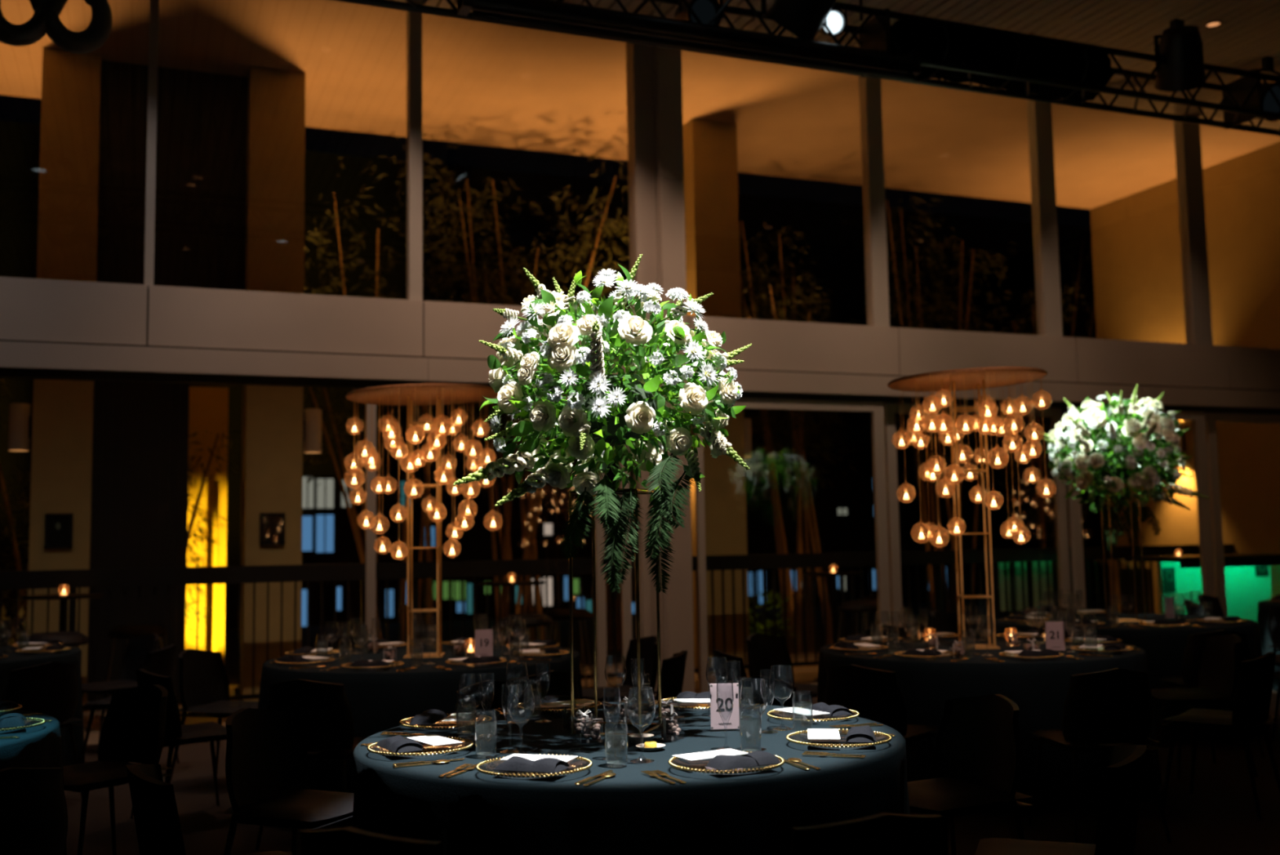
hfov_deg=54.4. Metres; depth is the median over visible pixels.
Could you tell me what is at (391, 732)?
knife
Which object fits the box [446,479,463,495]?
globe
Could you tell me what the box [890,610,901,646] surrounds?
champagne flute
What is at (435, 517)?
globe
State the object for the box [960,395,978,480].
globe
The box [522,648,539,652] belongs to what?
menu card
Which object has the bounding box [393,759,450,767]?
spoon
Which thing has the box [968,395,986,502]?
globe
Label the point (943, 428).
globe
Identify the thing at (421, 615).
wine glass
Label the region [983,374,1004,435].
globe
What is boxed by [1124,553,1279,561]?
countertop
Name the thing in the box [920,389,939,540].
globe
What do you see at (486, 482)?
globe
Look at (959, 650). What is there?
box
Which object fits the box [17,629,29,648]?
water tumbler
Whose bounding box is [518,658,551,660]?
fork
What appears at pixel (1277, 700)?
dining chair
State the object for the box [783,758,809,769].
knife
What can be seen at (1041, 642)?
champagne flute
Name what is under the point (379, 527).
globe
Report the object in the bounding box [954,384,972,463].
globe
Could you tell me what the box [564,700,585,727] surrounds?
box
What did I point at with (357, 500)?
globe
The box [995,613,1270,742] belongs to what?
tablecloth
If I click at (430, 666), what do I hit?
fork
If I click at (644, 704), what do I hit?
spoon
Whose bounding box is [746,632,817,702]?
dining chair
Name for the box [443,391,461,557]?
globe
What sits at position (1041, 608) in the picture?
dining chair
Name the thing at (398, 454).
globe
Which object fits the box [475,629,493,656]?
number card
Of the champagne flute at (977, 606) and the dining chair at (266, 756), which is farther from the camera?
the champagne flute at (977, 606)
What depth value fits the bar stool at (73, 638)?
9.24 m
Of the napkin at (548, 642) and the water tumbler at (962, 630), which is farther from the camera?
the napkin at (548, 642)
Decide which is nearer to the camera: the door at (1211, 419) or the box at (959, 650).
the box at (959, 650)
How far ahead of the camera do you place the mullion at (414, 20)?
10.25 m
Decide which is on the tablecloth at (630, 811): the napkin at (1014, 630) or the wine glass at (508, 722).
the wine glass at (508, 722)
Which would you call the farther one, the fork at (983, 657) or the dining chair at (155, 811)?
the fork at (983, 657)
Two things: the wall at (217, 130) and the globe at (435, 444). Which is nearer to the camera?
the globe at (435, 444)
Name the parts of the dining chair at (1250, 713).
leg, leg, seat, leg, backrest, leg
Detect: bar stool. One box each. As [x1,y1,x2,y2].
[22,631,89,733]
[106,623,168,695]
[500,613,553,639]
[544,608,594,688]
[836,600,877,642]
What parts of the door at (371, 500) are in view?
rail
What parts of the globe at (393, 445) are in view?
globe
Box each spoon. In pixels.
[294,665,326,668]
[380,733,424,736]
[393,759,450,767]
[401,666,417,671]
[493,708,508,715]
[583,772,616,785]
[641,700,657,706]
[787,757,820,768]
[846,652,876,654]
[953,657,969,661]
[1066,654,1084,658]
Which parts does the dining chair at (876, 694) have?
backrest, seat, leg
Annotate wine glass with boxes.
[13,617,27,650]
[324,622,339,659]
[348,617,363,653]
[352,624,368,648]
[409,614,422,648]
[422,623,437,664]
[457,673,484,741]
[505,661,528,723]
[506,684,534,754]
[507,615,522,652]
[511,618,526,657]
[604,654,626,714]
[626,687,655,763]
[705,656,728,716]
[740,678,767,751]
[768,664,794,730]
[875,610,889,647]
[899,606,913,642]
[904,613,919,635]
[964,604,977,639]
[977,615,994,655]
[1025,607,1039,642]
[1043,591,1054,620]
[1060,608,1075,647]
[1080,612,1097,650]
[1120,594,1133,625]
[1172,592,1185,615]
[1189,590,1202,620]
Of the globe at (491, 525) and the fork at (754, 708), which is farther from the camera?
the globe at (491, 525)
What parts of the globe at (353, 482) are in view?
globe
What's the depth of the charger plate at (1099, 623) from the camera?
8.63 m
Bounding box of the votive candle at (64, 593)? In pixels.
[57,584,70,595]
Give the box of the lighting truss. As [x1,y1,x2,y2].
[332,0,1279,136]
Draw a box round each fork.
[0,736,19,738]
[23,712,42,715]
[430,666,448,669]
[438,763,472,777]
[445,763,477,777]
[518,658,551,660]
[520,657,551,659]
[601,701,621,706]
[601,702,614,706]
[640,769,675,783]
[650,769,686,782]
[742,703,759,709]
[750,703,765,710]
[801,752,864,757]
[804,751,866,755]
[829,722,876,726]
[833,724,883,727]
[982,657,1001,662]
[1076,653,1112,656]
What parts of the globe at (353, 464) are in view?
globe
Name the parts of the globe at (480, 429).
globe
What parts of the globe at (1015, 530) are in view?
globe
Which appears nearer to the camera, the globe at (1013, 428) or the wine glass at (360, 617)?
the globe at (1013, 428)
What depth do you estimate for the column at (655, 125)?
10.95 m
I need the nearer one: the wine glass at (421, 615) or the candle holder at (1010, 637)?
the candle holder at (1010, 637)
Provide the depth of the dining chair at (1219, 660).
7.40 m
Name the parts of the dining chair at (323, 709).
leg, backrest, seat, leg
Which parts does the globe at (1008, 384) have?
globe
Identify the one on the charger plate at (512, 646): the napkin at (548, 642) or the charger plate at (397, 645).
the napkin at (548, 642)
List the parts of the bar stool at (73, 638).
seat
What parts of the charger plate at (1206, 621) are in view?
dish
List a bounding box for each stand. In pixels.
[345,382,497,657]
[568,488,662,736]
[887,366,1047,648]
[1099,493,1146,622]
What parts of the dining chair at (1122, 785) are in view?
seat, backrest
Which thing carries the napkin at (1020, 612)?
on the charger plate at (1047, 614)
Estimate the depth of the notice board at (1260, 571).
14.36 m
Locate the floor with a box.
[63,689,1279,854]
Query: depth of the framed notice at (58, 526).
11.07 m
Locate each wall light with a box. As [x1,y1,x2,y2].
[8,403,32,451]
[302,408,321,453]
[743,417,751,457]
[1168,425,1185,457]
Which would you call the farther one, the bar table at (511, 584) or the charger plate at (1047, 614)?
the bar table at (511, 584)
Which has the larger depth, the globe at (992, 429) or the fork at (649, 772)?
the globe at (992, 429)
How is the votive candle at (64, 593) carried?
on the bar table at (63, 598)
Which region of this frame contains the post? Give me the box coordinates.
[210,480,219,651]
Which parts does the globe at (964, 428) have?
globe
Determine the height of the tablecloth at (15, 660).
0.744 m
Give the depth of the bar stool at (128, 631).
9.96 m
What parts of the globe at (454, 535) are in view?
globe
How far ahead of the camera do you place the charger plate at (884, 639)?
7.55 m
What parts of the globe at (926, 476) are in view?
globe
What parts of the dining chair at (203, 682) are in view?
leg, backrest, seat, leg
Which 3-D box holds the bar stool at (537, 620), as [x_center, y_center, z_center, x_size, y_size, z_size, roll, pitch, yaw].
[-0.971,2.002,10.705,0.482,0.801,0.482,-2,-5,11]
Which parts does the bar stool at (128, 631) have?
leg, seat, leg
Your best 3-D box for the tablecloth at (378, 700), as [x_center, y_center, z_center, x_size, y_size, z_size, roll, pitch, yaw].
[-1.265,1.709,7.249,1.870,0.744,1.883,-3,-6,22]
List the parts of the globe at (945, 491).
globe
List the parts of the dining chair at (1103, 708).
leg, leg, seat, backrest, leg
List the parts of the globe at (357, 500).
globe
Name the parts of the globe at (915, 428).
globe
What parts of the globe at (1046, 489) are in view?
globe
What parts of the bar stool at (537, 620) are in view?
seat, leg, leg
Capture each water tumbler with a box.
[0,626,8,648]
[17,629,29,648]
[315,633,328,659]
[338,637,351,664]
[360,629,372,652]
[410,638,422,666]
[424,624,435,648]
[456,692,475,737]
[474,708,497,758]
[493,625,502,648]
[508,632,520,659]
[517,628,528,653]
[523,679,541,719]
[604,714,627,767]
[632,672,649,712]
[735,676,753,717]
[738,705,761,755]
[791,689,813,736]
[871,622,882,646]
[886,628,899,653]
[909,617,920,641]
[962,630,975,657]
[1036,600,1046,619]
[1050,604,1060,620]
[1071,622,1084,646]
[1084,626,1097,653]
[1108,605,1119,625]
[1174,604,1185,622]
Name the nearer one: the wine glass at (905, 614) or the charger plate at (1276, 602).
the wine glass at (905, 614)
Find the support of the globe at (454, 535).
hanging from the stand at (429, 393)
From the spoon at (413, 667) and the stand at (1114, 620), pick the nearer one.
the spoon at (413, 667)
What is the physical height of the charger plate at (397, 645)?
0.026 m
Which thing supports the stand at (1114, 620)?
on the tablecloth at (1164, 648)
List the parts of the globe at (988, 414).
globe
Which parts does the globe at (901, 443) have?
globe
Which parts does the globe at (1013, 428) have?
globe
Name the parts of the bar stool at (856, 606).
leg, seat, leg, leg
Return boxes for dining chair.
[62,684,173,854]
[79,644,179,763]
[81,633,159,755]
[126,764,293,854]
[129,668,226,817]
[168,648,258,783]
[215,707,354,854]
[255,678,368,849]
[299,826,444,854]
[313,635,365,648]
[454,679,537,712]
[493,630,530,644]
[509,670,580,705]
[582,635,657,702]
[655,649,687,701]
[711,648,746,683]
[720,675,799,706]
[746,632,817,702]
[787,811,946,854]
[824,664,948,818]
[863,623,913,637]
[906,693,1032,854]
[911,618,932,635]
[930,609,962,635]
[974,744,1146,854]
[1027,667,1170,842]
[1030,604,1069,615]
[1039,623,1093,638]
[1151,633,1257,778]
[1156,629,1264,756]
[1161,652,1279,819]
[1185,600,1207,615]
[1197,593,1224,616]
[1266,606,1279,653]
[1271,671,1279,741]
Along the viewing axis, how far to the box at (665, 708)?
4.39 m
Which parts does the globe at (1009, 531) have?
globe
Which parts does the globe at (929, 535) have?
globe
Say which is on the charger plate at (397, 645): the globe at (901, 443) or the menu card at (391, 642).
the menu card at (391, 642)
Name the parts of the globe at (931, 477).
globe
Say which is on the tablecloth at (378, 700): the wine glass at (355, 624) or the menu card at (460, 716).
the wine glass at (355, 624)
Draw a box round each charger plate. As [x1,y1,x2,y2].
[0,704,22,714]
[0,716,45,733]
[9,641,63,648]
[14,646,71,654]
[273,657,335,666]
[284,648,341,656]
[340,661,404,670]
[354,642,407,649]
[367,735,473,757]
[399,713,492,730]
[441,640,493,647]
[444,657,506,666]
[475,753,592,779]
[506,643,559,649]
[511,649,569,657]
[516,697,601,713]
[657,697,742,711]
[668,750,784,775]
[766,706,859,723]
[786,728,892,749]
[829,644,887,652]
[839,637,893,644]
[893,650,956,659]
[906,633,958,639]
[995,632,1045,639]
[998,651,1064,660]
[1004,617,1050,622]
[1009,613,1053,617]
[1063,610,1106,615]
[1064,621,1105,626]
[1064,638,1122,644]
[1070,644,1133,653]
[1138,622,1190,627]
[1195,617,1247,624]
[1266,599,1279,603]
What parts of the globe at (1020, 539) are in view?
globe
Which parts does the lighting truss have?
splice plate, splice plate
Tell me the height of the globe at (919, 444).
0.394 m
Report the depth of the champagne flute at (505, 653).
7.31 m
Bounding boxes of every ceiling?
[0,0,1279,208]
[391,0,1279,129]
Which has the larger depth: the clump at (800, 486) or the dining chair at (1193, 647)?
the clump at (800, 486)
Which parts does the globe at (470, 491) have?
globe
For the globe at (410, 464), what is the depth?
7.06 m
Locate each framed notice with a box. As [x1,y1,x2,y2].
[44,513,73,548]
[259,512,284,545]
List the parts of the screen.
post, post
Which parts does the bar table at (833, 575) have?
post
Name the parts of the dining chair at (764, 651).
backrest, seat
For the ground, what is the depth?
12.47 m
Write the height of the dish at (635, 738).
0.024 m
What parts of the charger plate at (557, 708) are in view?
dish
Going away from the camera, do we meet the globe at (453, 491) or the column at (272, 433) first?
the globe at (453, 491)
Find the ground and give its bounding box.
[83,652,819,744]
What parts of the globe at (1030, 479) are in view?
globe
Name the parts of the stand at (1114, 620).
leg, leg, rail, rail, rail, leg, leg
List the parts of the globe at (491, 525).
globe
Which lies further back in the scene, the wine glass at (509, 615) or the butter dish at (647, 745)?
the wine glass at (509, 615)
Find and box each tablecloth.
[0,644,84,766]
[0,709,66,854]
[256,643,582,820]
[351,701,910,854]
[817,635,1161,815]
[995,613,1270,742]
[1257,600,1279,690]
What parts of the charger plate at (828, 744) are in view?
dish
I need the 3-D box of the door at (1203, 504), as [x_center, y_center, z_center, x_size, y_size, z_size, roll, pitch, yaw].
[5.151,1.146,12.741,1.816,2.663,0.050,1,-6,-22]
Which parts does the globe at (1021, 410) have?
globe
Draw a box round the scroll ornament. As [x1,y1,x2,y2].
[0,0,112,53]
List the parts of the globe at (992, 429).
globe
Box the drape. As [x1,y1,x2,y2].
[890,19,1115,102]
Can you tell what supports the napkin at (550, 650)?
on the charger plate at (522, 654)
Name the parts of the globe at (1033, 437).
globe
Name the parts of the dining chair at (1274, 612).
seat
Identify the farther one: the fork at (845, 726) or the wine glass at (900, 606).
the wine glass at (900, 606)
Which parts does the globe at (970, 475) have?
globe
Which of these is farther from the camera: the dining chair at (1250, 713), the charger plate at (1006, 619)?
the charger plate at (1006, 619)
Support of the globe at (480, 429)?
hanging from the stand at (429, 393)
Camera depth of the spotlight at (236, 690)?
11.77 m
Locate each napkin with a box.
[0,712,26,728]
[33,638,61,644]
[44,643,66,650]
[276,654,309,662]
[293,645,314,653]
[351,659,391,666]
[358,638,391,645]
[375,734,425,752]
[408,708,448,724]
[453,636,475,642]
[462,655,501,663]
[493,755,569,773]
[521,694,570,706]
[528,639,557,645]
[543,646,559,653]
[676,691,710,698]
[705,750,780,770]
[804,702,853,716]
[833,640,859,648]
[844,633,869,640]
[844,724,875,742]
[901,648,941,656]
[911,628,942,635]
[1006,614,1030,620]
[1008,629,1041,635]
[1012,610,1032,615]
[1017,648,1059,656]
[1063,618,1093,624]
[1066,607,1093,612]
[1084,633,1119,641]
[1102,642,1126,650]
[1152,619,1185,624]
[1222,615,1241,621]
[1270,596,1279,600]
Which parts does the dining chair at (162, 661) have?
leg, seat, backrest, leg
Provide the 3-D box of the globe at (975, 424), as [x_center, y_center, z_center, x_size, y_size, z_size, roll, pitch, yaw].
[2.028,-0.115,7.527,0.103,0.274,0.103,-5,-7,37]
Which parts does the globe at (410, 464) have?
globe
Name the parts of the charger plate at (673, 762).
dish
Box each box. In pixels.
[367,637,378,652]
[383,644,396,661]
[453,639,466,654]
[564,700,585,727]
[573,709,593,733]
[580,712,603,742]
[620,696,638,722]
[657,698,676,722]
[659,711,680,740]
[926,632,939,648]
[951,640,964,657]
[1026,638,1038,649]
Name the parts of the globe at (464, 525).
globe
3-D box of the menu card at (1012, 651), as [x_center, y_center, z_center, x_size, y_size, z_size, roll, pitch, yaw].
[2.033,1.180,6.558,0.200,0.002,0.098,0,-5,-10]
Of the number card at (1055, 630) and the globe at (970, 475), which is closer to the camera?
the number card at (1055, 630)
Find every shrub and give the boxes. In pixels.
[0,604,26,644]
[748,589,798,635]
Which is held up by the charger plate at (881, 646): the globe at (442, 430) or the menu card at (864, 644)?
the menu card at (864, 644)
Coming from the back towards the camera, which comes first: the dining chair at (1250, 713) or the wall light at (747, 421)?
the wall light at (747, 421)
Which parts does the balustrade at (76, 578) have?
post, post, rail, rail, post, post, post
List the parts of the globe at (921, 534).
globe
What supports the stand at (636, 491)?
on the tablecloth at (630, 811)
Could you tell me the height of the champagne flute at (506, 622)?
0.208 m
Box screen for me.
[993,560,1056,620]
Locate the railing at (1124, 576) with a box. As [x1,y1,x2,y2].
[1090,559,1154,613]
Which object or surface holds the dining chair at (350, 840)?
on the floor
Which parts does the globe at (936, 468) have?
globe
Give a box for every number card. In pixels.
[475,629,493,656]
[710,682,739,728]
[1044,621,1065,650]
[1164,595,1176,617]
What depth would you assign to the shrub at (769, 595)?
14.64 m
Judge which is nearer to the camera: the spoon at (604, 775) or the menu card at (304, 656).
the spoon at (604, 775)
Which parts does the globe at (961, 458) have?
globe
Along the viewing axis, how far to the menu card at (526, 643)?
7.60 m
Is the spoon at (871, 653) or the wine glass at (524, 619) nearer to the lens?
the spoon at (871, 653)
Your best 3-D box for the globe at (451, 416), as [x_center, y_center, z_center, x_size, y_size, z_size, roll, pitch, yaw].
[-1.109,-0.070,7.346,0.102,0.232,0.102,-1,-5,2]
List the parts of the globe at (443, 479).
globe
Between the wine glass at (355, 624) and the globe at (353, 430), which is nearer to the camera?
the wine glass at (355, 624)
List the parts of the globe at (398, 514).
globe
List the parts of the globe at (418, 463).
globe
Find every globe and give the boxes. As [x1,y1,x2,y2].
[343,394,364,488]
[343,404,364,472]
[345,414,363,435]
[348,398,366,504]
[354,437,374,459]
[356,510,375,528]
[362,448,378,465]
[363,403,381,471]
[369,514,389,533]
[370,396,387,493]
[373,535,391,553]
[378,400,397,493]
[379,414,398,434]
[382,397,403,451]
[382,421,401,440]
[389,392,407,522]
[389,540,408,559]
[390,438,408,458]
[400,391,420,472]
[404,475,423,498]
[405,424,425,444]
[408,390,426,467]
[418,412,435,433]
[420,440,439,462]
[421,495,436,513]
[426,426,446,449]
[426,500,446,522]
[431,387,453,436]
[434,418,453,484]
[441,449,457,471]
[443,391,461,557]
[444,416,460,435]
[445,392,463,539]
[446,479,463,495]
[449,408,466,426]
[453,415,470,452]
[454,390,474,530]
[457,395,477,518]
[461,422,480,497]
[463,436,482,458]
[465,454,481,471]
[471,390,488,436]
[472,417,484,472]
[477,477,495,487]
[479,425,496,464]
[483,405,502,530]
[892,392,911,448]
[896,388,915,502]
[904,389,924,444]
[906,374,926,433]
[909,382,928,422]
[911,381,932,542]
[911,382,929,448]
[918,393,936,480]
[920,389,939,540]
[922,372,941,431]
[923,384,942,413]
[924,386,941,481]
[927,382,946,474]
[928,386,949,546]
[933,376,954,434]
[933,386,952,407]
[935,386,955,497]
[938,381,957,445]
[943,380,964,484]
[947,374,966,535]
[947,423,964,441]
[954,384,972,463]
[955,373,975,434]
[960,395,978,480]
[967,386,983,431]
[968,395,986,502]
[973,446,990,463]
[975,374,995,434]
[975,395,995,413]
[977,373,997,419]
[983,371,1003,509]
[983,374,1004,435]
[986,372,1008,468]
[991,386,1011,436]
[1000,384,1018,415]
[1000,386,1017,538]
[1002,375,1022,452]
[1003,375,1024,433]
[1004,388,1023,534]
[1011,379,1030,543]
[1013,382,1031,463]
[1013,382,1032,415]
[1022,373,1042,457]
[1023,387,1040,483]
[1024,383,1044,442]
[1031,386,1051,409]
[1035,377,1056,497]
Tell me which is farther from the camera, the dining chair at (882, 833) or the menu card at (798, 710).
the menu card at (798, 710)
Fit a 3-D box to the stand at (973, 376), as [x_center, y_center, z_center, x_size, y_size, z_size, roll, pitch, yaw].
[1.943,0.485,7.290,0.915,1.588,0.915,-2,-5,9]
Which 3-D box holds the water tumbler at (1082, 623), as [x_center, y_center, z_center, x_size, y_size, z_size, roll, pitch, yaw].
[2.475,1.179,7.033,0.067,0.142,0.067,-5,-7,37]
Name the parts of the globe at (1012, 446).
globe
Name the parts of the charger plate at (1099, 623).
dish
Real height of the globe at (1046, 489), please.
0.694 m
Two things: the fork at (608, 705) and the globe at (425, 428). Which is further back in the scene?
the globe at (425, 428)
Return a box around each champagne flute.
[1,619,12,652]
[340,621,351,657]
[371,617,381,653]
[413,624,424,663]
[477,672,496,737]
[497,622,507,657]
[500,683,519,753]
[501,619,511,654]
[534,662,551,722]
[602,686,622,760]
[631,657,646,715]
[715,680,736,749]
[726,660,743,719]
[760,668,777,733]
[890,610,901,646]
[903,613,913,651]
[968,615,979,654]
[976,605,986,640]
[1034,610,1044,643]
[1065,613,1077,652]
[1110,599,1118,624]
[1184,591,1194,621]
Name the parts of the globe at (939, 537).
globe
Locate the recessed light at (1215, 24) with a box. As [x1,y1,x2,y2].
[1204,20,1222,28]
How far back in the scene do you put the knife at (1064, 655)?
6.46 m
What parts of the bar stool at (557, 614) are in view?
leg, leg, seat, leg, leg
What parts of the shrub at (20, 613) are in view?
stem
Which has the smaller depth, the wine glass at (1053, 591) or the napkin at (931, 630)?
the napkin at (931, 630)
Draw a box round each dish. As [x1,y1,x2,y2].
[628,733,653,743]
[635,741,665,751]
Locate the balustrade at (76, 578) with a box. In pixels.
[0,543,1234,709]
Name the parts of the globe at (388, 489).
globe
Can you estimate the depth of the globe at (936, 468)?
7.26 m
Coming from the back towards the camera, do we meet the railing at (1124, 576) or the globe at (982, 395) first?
the railing at (1124, 576)
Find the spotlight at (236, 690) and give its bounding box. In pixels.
[233,687,238,694]
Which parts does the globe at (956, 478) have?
globe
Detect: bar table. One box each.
[22,593,105,731]
[478,580,545,631]
[803,571,863,681]
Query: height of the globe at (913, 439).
0.359 m
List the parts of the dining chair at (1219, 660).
leg, seat, leg, backrest, leg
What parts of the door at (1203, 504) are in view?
rail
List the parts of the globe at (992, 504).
globe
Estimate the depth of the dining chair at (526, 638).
8.74 m
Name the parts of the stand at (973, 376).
post, post, plate, post, post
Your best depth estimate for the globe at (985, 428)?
6.98 m
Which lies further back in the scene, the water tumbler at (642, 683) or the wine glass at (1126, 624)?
the wine glass at (1126, 624)
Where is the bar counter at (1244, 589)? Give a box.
[1124,553,1279,622]
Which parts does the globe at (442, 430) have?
globe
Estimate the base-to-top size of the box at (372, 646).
0.090 m
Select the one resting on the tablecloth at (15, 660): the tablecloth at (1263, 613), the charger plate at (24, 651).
the charger plate at (24, 651)
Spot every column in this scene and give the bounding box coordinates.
[26,47,101,709]
[240,66,305,701]
[626,42,694,701]
[683,118,749,673]
[858,75,889,326]
[1026,93,1062,336]
[1173,114,1213,345]
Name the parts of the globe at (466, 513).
globe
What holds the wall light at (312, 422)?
attached to the column at (272, 433)
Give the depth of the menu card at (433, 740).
3.92 m
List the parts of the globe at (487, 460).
globe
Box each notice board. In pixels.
[1162,567,1176,592]
[1254,565,1268,576]
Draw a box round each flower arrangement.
[453,253,751,593]
[1040,383,1210,553]
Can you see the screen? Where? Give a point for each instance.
(1018, 564)
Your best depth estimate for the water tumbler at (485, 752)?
3.79 m
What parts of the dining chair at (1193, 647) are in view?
leg, seat, leg, backrest, leg, leg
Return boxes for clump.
[138,429,241,683]
[302,132,485,646]
[395,151,629,645]
[542,213,632,650]
[739,220,857,653]
[837,195,1029,635]
[983,228,1096,606]
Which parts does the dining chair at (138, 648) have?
leg, seat, backrest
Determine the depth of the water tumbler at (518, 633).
6.99 m
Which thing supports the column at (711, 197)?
on the ground
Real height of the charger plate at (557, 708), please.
0.026 m
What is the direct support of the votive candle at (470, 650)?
on the tablecloth at (378, 700)
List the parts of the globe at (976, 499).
globe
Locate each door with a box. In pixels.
[364,386,607,687]
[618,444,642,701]
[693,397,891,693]
[883,403,1071,626]
[1064,407,1215,613]
[1204,412,1279,617]
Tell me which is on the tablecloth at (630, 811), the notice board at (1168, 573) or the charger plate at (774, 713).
the charger plate at (774, 713)
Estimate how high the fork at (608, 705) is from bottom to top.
0.007 m
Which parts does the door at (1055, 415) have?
rail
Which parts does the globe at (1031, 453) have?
globe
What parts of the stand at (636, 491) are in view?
leg, leg, rail, rail, rail, plate, rail, leg, rail, rail, leg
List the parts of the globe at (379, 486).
globe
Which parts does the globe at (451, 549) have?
globe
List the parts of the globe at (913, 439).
globe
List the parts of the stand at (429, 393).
post, post, plate, post, post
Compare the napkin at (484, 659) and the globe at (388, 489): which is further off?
the globe at (388, 489)
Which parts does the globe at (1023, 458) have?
globe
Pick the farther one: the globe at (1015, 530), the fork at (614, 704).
the globe at (1015, 530)
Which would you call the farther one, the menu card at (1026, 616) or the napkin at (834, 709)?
the menu card at (1026, 616)
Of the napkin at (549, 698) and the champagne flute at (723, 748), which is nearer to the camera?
the champagne flute at (723, 748)
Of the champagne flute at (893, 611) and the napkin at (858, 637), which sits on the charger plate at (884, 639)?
the napkin at (858, 637)
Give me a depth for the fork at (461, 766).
3.57 m
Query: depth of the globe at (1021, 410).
7.37 m
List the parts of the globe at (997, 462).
globe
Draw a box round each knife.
[24,719,52,722]
[288,665,328,668]
[382,731,437,735]
[392,757,465,765]
[497,707,518,715]
[574,769,613,784]
[644,701,657,707]
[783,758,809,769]
[839,732,895,736]
[1063,655,1079,659]
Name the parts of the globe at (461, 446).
globe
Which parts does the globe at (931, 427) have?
globe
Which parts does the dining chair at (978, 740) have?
leg, leg, seat, backrest, leg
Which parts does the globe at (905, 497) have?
globe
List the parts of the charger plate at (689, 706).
dish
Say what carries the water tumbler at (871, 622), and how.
on the tablecloth at (1039, 689)
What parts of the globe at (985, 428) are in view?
globe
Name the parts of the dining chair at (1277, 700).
seat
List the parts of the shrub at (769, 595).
stem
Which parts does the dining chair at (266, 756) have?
leg, backrest, seat, leg, leg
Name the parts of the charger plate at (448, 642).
dish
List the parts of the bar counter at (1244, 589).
panel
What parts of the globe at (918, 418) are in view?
globe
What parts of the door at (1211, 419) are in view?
rail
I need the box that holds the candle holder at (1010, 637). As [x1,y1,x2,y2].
[1006,630,1019,645]
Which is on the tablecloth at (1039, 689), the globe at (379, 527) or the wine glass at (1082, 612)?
the wine glass at (1082, 612)
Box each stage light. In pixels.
[674,0,723,26]
[760,0,835,40]
[818,0,847,36]
[1153,18,1205,91]
[1249,56,1279,121]
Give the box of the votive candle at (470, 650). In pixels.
[463,638,475,652]
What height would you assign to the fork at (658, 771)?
0.007 m
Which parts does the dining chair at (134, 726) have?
leg, leg, seat, backrest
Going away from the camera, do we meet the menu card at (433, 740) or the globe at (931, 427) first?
the menu card at (433, 740)
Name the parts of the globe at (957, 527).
globe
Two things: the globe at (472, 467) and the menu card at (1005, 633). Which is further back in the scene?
the menu card at (1005, 633)
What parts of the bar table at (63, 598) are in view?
post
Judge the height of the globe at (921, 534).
0.940 m
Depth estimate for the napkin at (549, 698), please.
4.85 m
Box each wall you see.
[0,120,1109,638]
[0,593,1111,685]
[86,59,247,702]
[185,386,228,665]
[1089,141,1279,613]
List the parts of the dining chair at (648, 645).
seat, backrest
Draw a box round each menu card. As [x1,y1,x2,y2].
[17,641,47,644]
[21,646,43,649]
[302,655,328,658]
[311,648,332,651]
[369,659,394,662]
[377,641,401,644]
[406,733,462,745]
[441,712,479,720]
[448,656,479,660]
[451,640,475,641]
[499,753,577,761]
[511,642,546,644]
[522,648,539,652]
[539,698,594,706]
[671,748,746,760]
[673,698,710,702]
[773,706,830,715]
[807,728,839,738]
[853,642,879,646]
[862,635,886,639]
[916,648,947,652]
[920,631,954,635]
[1003,632,1038,634]
[1004,649,1040,653]
[1026,616,1045,617]
[1027,612,1048,613]
[1068,636,1103,639]
[1079,644,1102,648]
[1080,609,1102,611]
[1203,617,1222,619]
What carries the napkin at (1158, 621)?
on the charger plate at (1146, 624)
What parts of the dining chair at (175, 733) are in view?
leg, backrest, leg, seat, leg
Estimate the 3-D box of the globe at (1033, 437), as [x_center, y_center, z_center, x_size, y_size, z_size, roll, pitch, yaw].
[2.240,-0.104,7.091,0.110,0.380,0.110,1,-6,-24]
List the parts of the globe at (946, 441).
globe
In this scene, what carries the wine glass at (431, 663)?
on the tablecloth at (378, 700)
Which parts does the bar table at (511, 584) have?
post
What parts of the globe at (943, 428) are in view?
globe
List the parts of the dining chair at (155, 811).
backrest, seat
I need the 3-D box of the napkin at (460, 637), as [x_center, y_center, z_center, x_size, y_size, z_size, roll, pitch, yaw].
[-1.106,1.366,8.033,0.193,0.033,0.096,-2,-5,6]
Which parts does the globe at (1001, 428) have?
globe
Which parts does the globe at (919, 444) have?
globe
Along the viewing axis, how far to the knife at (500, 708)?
4.79 m
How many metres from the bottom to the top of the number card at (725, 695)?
0.165 m
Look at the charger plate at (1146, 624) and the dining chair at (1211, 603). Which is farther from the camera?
the dining chair at (1211, 603)
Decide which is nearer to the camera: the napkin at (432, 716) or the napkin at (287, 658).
the napkin at (432, 716)

